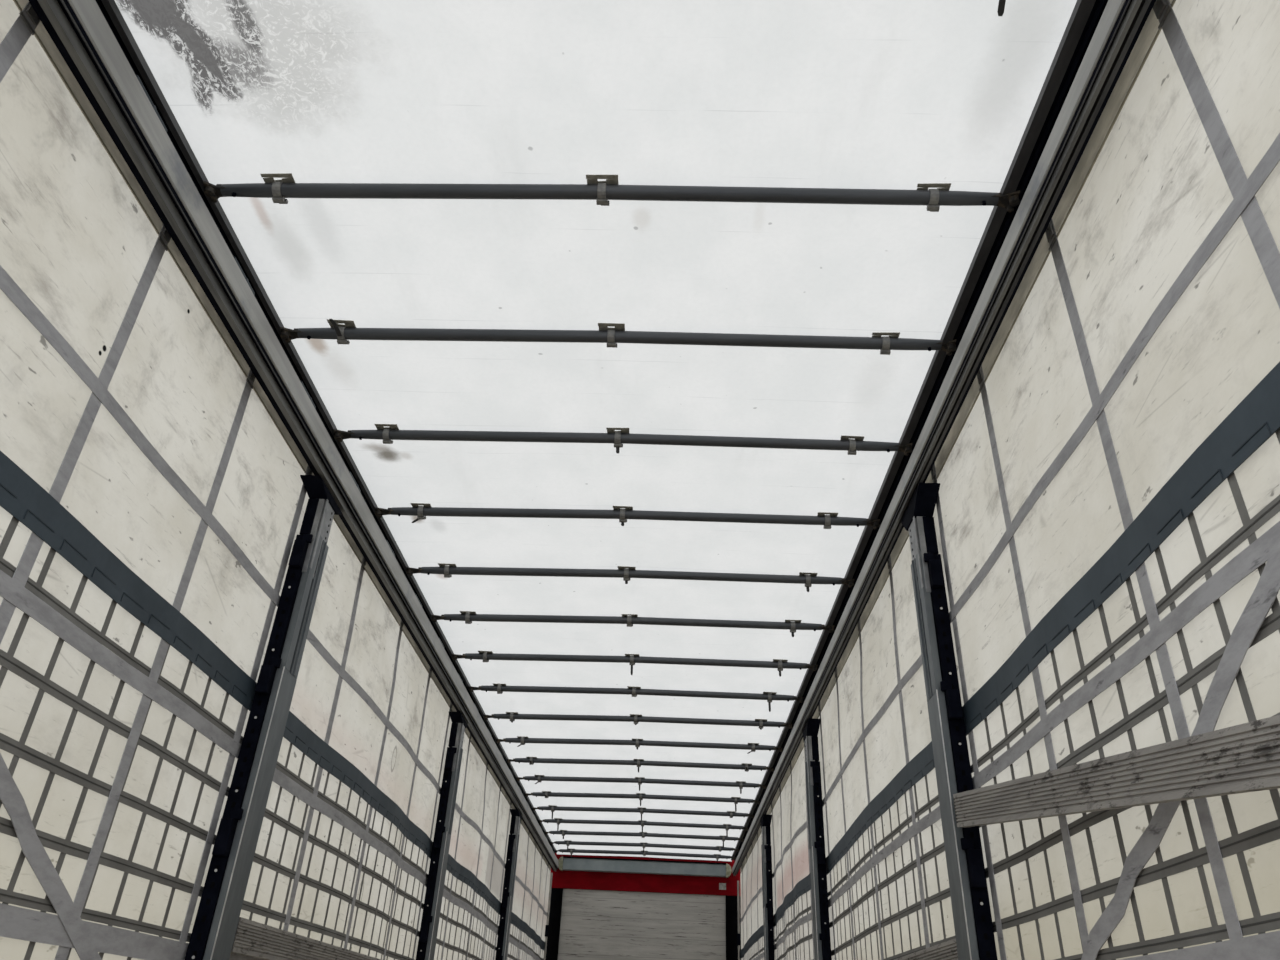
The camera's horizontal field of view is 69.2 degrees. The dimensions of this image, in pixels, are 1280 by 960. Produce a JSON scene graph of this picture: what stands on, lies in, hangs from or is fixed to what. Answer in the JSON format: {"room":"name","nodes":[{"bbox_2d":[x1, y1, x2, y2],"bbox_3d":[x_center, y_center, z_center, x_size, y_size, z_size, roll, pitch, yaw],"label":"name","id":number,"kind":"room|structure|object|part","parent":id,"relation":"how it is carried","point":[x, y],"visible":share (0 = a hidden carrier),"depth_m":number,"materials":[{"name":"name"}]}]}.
{"room":"truck trailer interior","nodes":[
{"label":"truck trailer interior","id":0,"kind":"room"},
{"bbox_2d":[0,0,550,959],"bbox_3d":[-1.383,2.907,6.561,0.066,2.812,13.690,2,-31,2],"label":"wall","id":1,"kind":"structure","parent":0,"point":[154,497],"depth_m":2.79,"materials":[{"name":"fabric"}]},
{"bbox_2d":[114,0,1076,861],"bbox_3d":[-0.046,1.773,7.249,2.467,0.025,13.730,2,-31,2],"label":"ceiling","id":2,"kind":"structure","parent":0,"point":[842,94],"depth_m":3.16,"materials":[{"name":"white fabric"}]},
{"bbox_2d":[28,0,558,871],"bbox_3d":[-1.272,1.845,7.215,0.100,0.306,13.710,2,-31,2],"label":"roof rail","id":3,"kind":"object","parent":2,"relation":"attached to","point":[93,38],"visible":1,"depth_m":3.04,"materials":[{"name":"metal"}]},
{"bbox_2d":[203,173,1019,211],"bbox_3d":[-0.105,-0.873,2.820,2.479,0.069,0.084,1,-31,2],"label":"bow","id":4,"kind":"object","parent":2,"relation":"attached to","point":[602,192],"visible":1,"depth_m":2.81,"materials":[{"name":"grey paint"}]},
{"bbox_3d":[-1.114,-0.923,2.862,0.098,0.002,0.059,2,-31,2],"label":"clip plate","id":5,"kind":"part","parent":4,"relation":"part of","materials":[{"name":"grey metal"}]},
{"bbox_3d":[-0.115,-0.907,2.825,0.098,0.002,0.059,2,-31,2],"label":"clip plate","id":6,"kind":"part","parent":4,"relation":"part of","materials":[{"name":"grey metal"}]},
{"bbox_3d":[0.879,-0.868,2.792,0.098,0.002,0.066,2,-31,2],"label":"clip plate","id":7,"kind":"part","parent":4,"relation":"part of","materials":[{"name":"grey metal"}]},
{"bbox_2d":[280,319,956,355],"bbox_3d":[-0.095,-0.532,3.381,2.479,0.070,0.140,2,-31,2],"label":"bow","id":8,"kind":"object","parent":2,"relation":"attached to","point":[343,333],"visible":1,"depth_m":3.39,"materials":[{"name":"grey paint"}]},
{"bbox_3d":[-1.104,-0.573,3.438,0.098,0.002,0.063,2,-31,2],"label":"clip plate","id":9,"kind":"part","parent":8,"relation":"part of","materials":[{"name":"grey metal"}]},
{"bbox_3d":[-0.104,-0.555,3.404,0.098,0.002,0.059,2,-31,2],"label":"clip plate","id":10,"kind":"part","parent":8,"relation":"part of","materials":[{"name":"grey metal"}]},
{"bbox_3d":[0.889,-0.515,3.372,0.098,0.002,0.066,2,-31,2],"label":"clip plate","id":11,"kind":"part","parent":8,"relation":"part of","materials":[{"name":"grey metal"}]},
{"bbox_2d":[334,424,912,455],"bbox_3d":[-0.085,-0.164,3.969,2.479,0.088,0.091,2,-31,2],"label":"bow","id":12,"kind":"object","parent":2,"relation":"attached to","point":[851,444],"visible":1,"depth_m":3.96,"materials":[{"name":"grey paint"}]},
{"bbox_3d":[-1.093,-0.225,4.012,0.098,0.002,0.059,2,-31,2],"label":"clip plate","id":13,"kind":"part","parent":12,"relation":"part of","materials":[{"name":"grey metal"}]},
{"bbox_3d":[-0.094,-0.208,3.977,0.098,0.002,0.059,2,-31,2],"label":"clip plate","id":14,"kind":"part","parent":12,"relation":"part of","materials":[{"name":"grey metal"}]},
{"bbox_3d":[0.899,-0.168,3.944,0.098,0.002,0.069,2,-31,2],"label":"clip plate","id":15,"kind":"part","parent":12,"relation":"part of","materials":[{"name":"grey metal"}]},
{"bbox_2d":[375,503,879,528],"bbox_3d":[-0.075,0.180,4.545,2.479,0.080,0.082,1,-31,3],"label":"bow","id":16,"kind":"object","parent":2,"relation":"attached to","point":[421,512],"visible":1,"depth_m":4.54,"materials":[{"name":"grey paint"}]},
{"bbox_3d":[-1.083,0.129,4.595,0.098,0.002,0.052,2,-31,2],"label":"clip plate","id":17,"kind":"part","parent":16,"relation":"part of","materials":[{"name":"grey metal"}]},
{"bbox_3d":[-0.084,0.142,4.553,0.098,0.002,0.054,2,-31,2],"label":"clip plate","id":18,"kind":"part","parent":16,"relation":"part of","materials":[{"name":"grey metal"}]},
{"bbox_3d":[0.909,0.171,4.503,0.098,0.002,0.052,2,-31,2],"label":"clip plate","id":19,"kind":"part","parent":16,"relation":"part of","materials":[{"name":"grey metal"}]},
{"bbox_2d":[406,563,854,591],"bbox_3d":[-0.065,0.536,5.113,2.479,0.097,0.082,1,-31,3],"label":"bow","id":20,"kind":"object","parent":2,"relation":"attached to","point":[448,570],"visible":1,"depth_m":5.11,"materials":[{"name":"grey paint"}]},
{"bbox_3d":[-1.073,0.478,5.169,0.098,0.002,0.052,2,-31,2],"label":"clip plate","id":21,"kind":"part","parent":20,"relation":"part of","materials":[{"name":"grey metal"}]},
{"bbox_3d":[-0.074,0.490,5.126,0.098,0.002,0.056,2,-31,2],"label":"clip plate","id":22,"kind":"part","parent":20,"relation":"part of","materials":[{"name":"grey metal"}]},
{"bbox_3d":[0.920,0.519,5.077,0.098,0.002,0.054,2,-31,2],"label":"clip plate","id":23,"kind":"part","parent":20,"relation":"part of","materials":[{"name":"grey metal"}]},
{"bbox_2d":[431,611,834,636],"bbox_3d":[-0.055,0.880,5.680,2.479,0.097,0.079,1,-31,3],"label":"bow","id":24,"kind":"object","parent":2,"relation":"attached to","point":[468,617],"visible":1,"depth_m":5.68,"materials":[{"name":"grey paint"}]},
{"bbox_3d":[-1.063,0.824,5.739,0.098,0.002,0.054,2,-31,2],"label":"clip plate","id":25,"kind":"part","parent":24,"relation":"part of","materials":[{"name":"grey metal"}]},
{"bbox_3d":[-0.064,0.835,5.694,0.098,0.002,0.052,2,-31,2],"label":"clip plate","id":26,"kind":"part","parent":24,"relation":"part of","materials":[{"name":"grey metal"}]},
{"bbox_3d":[0.930,0.861,5.640,0.098,0.002,0.052,2,-31,2],"label":"clip plate","id":27,"kind":"part","parent":24,"relation":"part of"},
{"bbox_2d":[452,651,817,676],"bbox_3d":[-0.045,1.245,6.252,2.479,0.128,0.082,1,-31,3],"label":"bow","id":28,"kind":"object","parent":2,"relation":"attached to","point":[485,656],"visible":1,"depth_m":6.26,"materials":[{"name":"grey paint"}]},
{"bbox_3d":[0.940,1.214,6.220,0.098,0.002,0.055,2,-31,2],"label":"clip plate","id":29,"kind":"part","parent":28,"relation":"part of","materials":[{"name":"grey metal"}]},
{"bbox_2d":[469,683,803,711],"bbox_3d":[-0.035,1.597,6.822,2.479,0.137,0.083,1,-31,3],"label":"bow","id":30,"kind":"object","parent":2,"relation":"attached to","point":[500,688],"visible":1,"depth_m":6.83,"materials":[{"name":"grey paint"}]},
{"bbox_2d":[484,712,792,729],"bbox_3d":[-0.024,1.922,7.416,2.480,0.078,0.082,1,-31,3],"label":"bow","id":31,"kind":"object","parent":2,"relation":"attached to","point":[512,716],"visible":1,"depth_m":7.41,"materials":[{"name":"grey paint"}]},
{"bbox_2d":[496,736,782,753],"bbox_3d":[-0.013,2.284,8.010,2.480,0.080,0.090,1,-31,3],"label":"bow","id":32,"kind":"object","parent":2,"relation":"attached to","point":[522,740],"visible":1,"depth_m":8.00,"materials":[{"name":"grey paint"}]},
{"bbox_2d":[507,757,773,771],"bbox_3d":[-0.004,2.635,8.561,2.480,0.108,0.110,1,-31,3],"label":"bow","id":33,"kind":"object","parent":2,"relation":"attached to","point":[531,760],"visible":1,"depth_m":8.57,"materials":[{"name":"grey paint"}]},
{"bbox_2d":[516,775,765,793],"bbox_3d":[0.007,3.006,9.163,2.480,0.118,0.100,1,-31,3],"label":"bow","id":34,"kind":"object","parent":2,"relation":"attached to","point":[539,778],"visible":1,"depth_m":9.15,"materials":[{"name":"grey paint"}]},
{"bbox_2d":[525,791,759,811],"bbox_3d":[0.016,3.367,9.728,2.480,0.147,0.096,1,-31,4],"label":"bow","id":35,"kind":"object","parent":2,"relation":"attached to","point":[547,794],"visible":1,"depth_m":9.74,"materials":[{"name":"grey paint"}]},
{"bbox_2d":[532,805,753,820],"bbox_3d":[0.026,3.729,10.324,2.480,0.148,0.083,1,-31,4],"label":"bow","id":36,"kind":"object","parent":2,"relation":"attached to","point":[641,810],"visible":1,"depth_m":10.33,"materials":[{"name":"grey paint"}]},
{"bbox_2d":[539,818,747,836],"bbox_3d":[0.037,4.093,10.925,2.480,0.148,0.081,1,-31,3],"label":"bow","id":37,"kind":"object","parent":2,"relation":"attached to","point":[558,821],"visible":1,"depth_m":10.93,"materials":[{"name":"grey paint"}]},
{"bbox_2d":[545,830,742,847],"bbox_3d":[0.048,4.459,11.527,2.480,0.147,0.082,1,-31,4],"label":"bow","id":38,"kind":"object","parent":2,"relation":"attached to","point":[563,832],"visible":0.99,"depth_m":11.54,"materials":[{"name":"grey paint"}]},
{"bbox_2d":[551,840,738,852],"bbox_3d":[0.059,4.821,12.133,2.480,0.138,0.080,1,-31,3],"label":"bow","id":39,"kind":"object","parent":2,"relation":"attached to","point":[566,842],"visible":0.99,"depth_m":12.14,"materials":[{"name":"grey paint"}]},
{"bbox_2d":[555,848,735,861],"bbox_3d":[0.068,5.126,12.656,2.479,0.118,0.079,1,-31,3],"label":"bow","id":40,"kind":"object","parent":2,"relation":"attached to","point":[571,851],"visible":1,"depth_m":12.66,"materials":[{"name":"grey paint"}]},
{"bbox_2d":[731,0,1155,875],"bbox_3d":[1.211,1.897,7.140,0.118,0.264,13.710,2,-31,2],"label":"roof rail","id":41,"kind":"object","parent":2,"relation":"attached to","point":[1099,37],"visible":0.99,"depth_m":2.95,"materials":[{"name":"metal"}]},
{"bbox_2d":[997,0,1005,15],"bbox_3d":[-0.115,-1.213,2.253,2.479,0.075,0.113,2,-31,2],"label":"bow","id":42,"kind":"object","parent":2,"relation":"attached to","point":[1001,6],"visible":1,"depth_m":2.23,"materials":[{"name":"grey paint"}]},
{"bbox_2d":[558,889,725,959],"bbox_3d":[0.009,6.739,12.312,2.260,2.340,0.040,2,-31,2],"label":"wall","id":43,"kind":"structure","parent":0,"point":[595,924],"depth_m":12.67,"materials":[{"name":"grey wood"}]},
{"bbox_2d":[550,853,740,895],"bbox_3d":[0.073,5.535,13.030,2.708,0.475,0.080,2,-31,2],"label":"header panel","id":44,"kind":"object","parent":43,"relation":"attached to","point":[586,880],"visible":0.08,"depth_m":12.94,"materials":[{"name":"red metal"}]},
{"bbox_2d":[558,856,731,877],"bbox_3d":[0.059,5.420,12.982,2.438,0.179,0.118,2,-31,2],"label":"gantry beam","id":45,"kind":"structure","parent":44,"relation":"attached to","point":[591,864],"depth_m":12.95,"materials":[{"name":"grey metal"}]},
{"bbox_2d":[719,883,725,889],"bbox_3d":[1.148,5.650,12.892,0.095,0.085,0.002,2,-31,2],"label":"sticker","id":46,"kind":"object","parent":44,"relation":"attached to","point":[722,886],"visible":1,"depth_m":12.89,"materials":[{"name":"white paper"}]},
{"bbox_2d":[740,0,1279,959],"bbox_3d":[1.224,2.980,6.470,0.062,2.812,13.690,2,-31,2],"label":"wall","id":47,"kind":"structure","parent":0,"point":[1106,515],"depth_m":2.34,"materials":[{"name":"fabric"}]},
{"bbox_3d":[-0.140,4.238,5.824,2.674,0.120,13.850,2,-31,2],"label":"floor","id":48,"kind":"structure","parent":0,"visible":0},
{"bbox_2d":[185,475,342,959],"bbox_3d":[-1.409,1.130,3.328,0.095,2.490,0.336,2,-31,2],"label":"post","id":49,"kind":"object","parent":48,"relation":"on","point":[220,905],"visible":1,"depth_m":3.40,"materials":[{"name":"metal"}]},
{"bbox_2d":[231,917,380,959],"bbox_3d":[-1.394,2.345,4.486,0.026,0.108,2.980,2,-31,2],"label":"board","id":50,"kind":"object","parent":49,"relation":"attached to","point":[252,938],"visible":0.78,"depth_m":3.60,"materials":[{"name":"wood"}]},
{"bbox_2d":[416,712,467,959],"bbox_3d":[-1.360,2.791,6.064,0.095,2.490,0.336,2,-31,2],"label":"post","id":51,"kind":"object","parent":48,"relation":"on","point":[434,889],"visible":1,"depth_m":6.23,"materials":[{"name":"metal"}]},
{"bbox_2d":[495,809,521,959],"bbox_3d":[-1.312,4.451,8.799,0.095,2.490,0.336,2,-31,2],"label":"post","id":52,"kind":"object","parent":48,"relation":"on","point":[511,859],"visible":1,"depth_m":9.04,"materials":[{"name":"metal"}]},
{"bbox_2d":[543,873,552,959],"bbox_3d":[-1.279,6.528,12.252,0.044,2.490,0.060,2,-31,2],"label":"pole","id":53,"kind":"object","parent":48,"relation":"on","point":[551,876],"visible":1,"depth_m":12.57,"materials":[{"name":"black metal"}]},
{"bbox_2d":[546,888,562,959],"bbox_3d":[-1.229,6.698,12.338,0.218,2.332,0.095,2,-31,2],"label":"pillar","id":54,"kind":"structure","parent":48,"relation":"on","point":[556,893],"depth_m":12.68,"materials":[{"name":"black metal"}]},
{"bbox_2d":[726,895,740,959],"bbox_3d":[1.252,6.768,12.252,0.230,2.332,0.095,2,-31,2],"label":"pillar","id":55,"kind":"structure","parent":48,"relation":"on","point":[731,901],"depth_m":12.63,"materials":[{"name":"black metal"}]},
{"bbox_2d":[737,881,740,959],"bbox_3d":[1.304,6.600,12.163,0.044,2.490,0.060,2,-31,2],"label":"pole","id":56,"kind":"object","parent":48,"relation":"on","point":[738,901],"visible":1,"depth_m":12.53,"materials":[{"name":"black metal"}]},
{"bbox_2d":[760,814,774,959],"bbox_3d":[1.220,4.503,8.723,0.096,2.536,0.336,2,-31,2],"label":"post","id":57,"kind":"object","parent":48,"relation":"on","point":[767,886],"visible":1,"depth_m":8.99,"materials":[{"name":"metal"}]},
{"bbox_2d":[802,718,831,959],"bbox_3d":[1.171,2.842,5.988,0.096,2.536,0.336,2,-31,2],"label":"post","id":58,"kind":"object","parent":48,"relation":"on","point":[820,909],"visible":1,"depth_m":6.19,"materials":[{"name":"metal"}]},
{"bbox_2d":[901,483,997,959],"bbox_3d":[1.123,1.182,3.253,0.096,2.536,0.336,2,-31,2],"label":"post","id":59,"kind":"object","parent":48,"relation":"on","point":[973,925],"visible":0.99,"depth_m":3.36,"materials":[{"name":"metal"}]},
{"bbox_2d":[894,938,957,959],"bbox_3d":[1.121,2.384,4.418,0.026,0.108,2.980,2,-31,2],"label":"board","id":60,"kind":"object","parent":59,"relation":"attached to","point":[947,950],"visible":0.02,"depth_m":3.40,"materials":[{"name":"wood"}]},
{"bbox_2d":[953,715,1279,827],"bbox_3d":[1.057,0.568,1.815,0.026,0.549,2.925,2,-31,2],"label":"board","id":61,"kind":"object","parent":59,"relation":"attached to","point":[1242,758],"visible":1,"depth_m":1.93,"materials":[{"name":"wood"}]}
]}

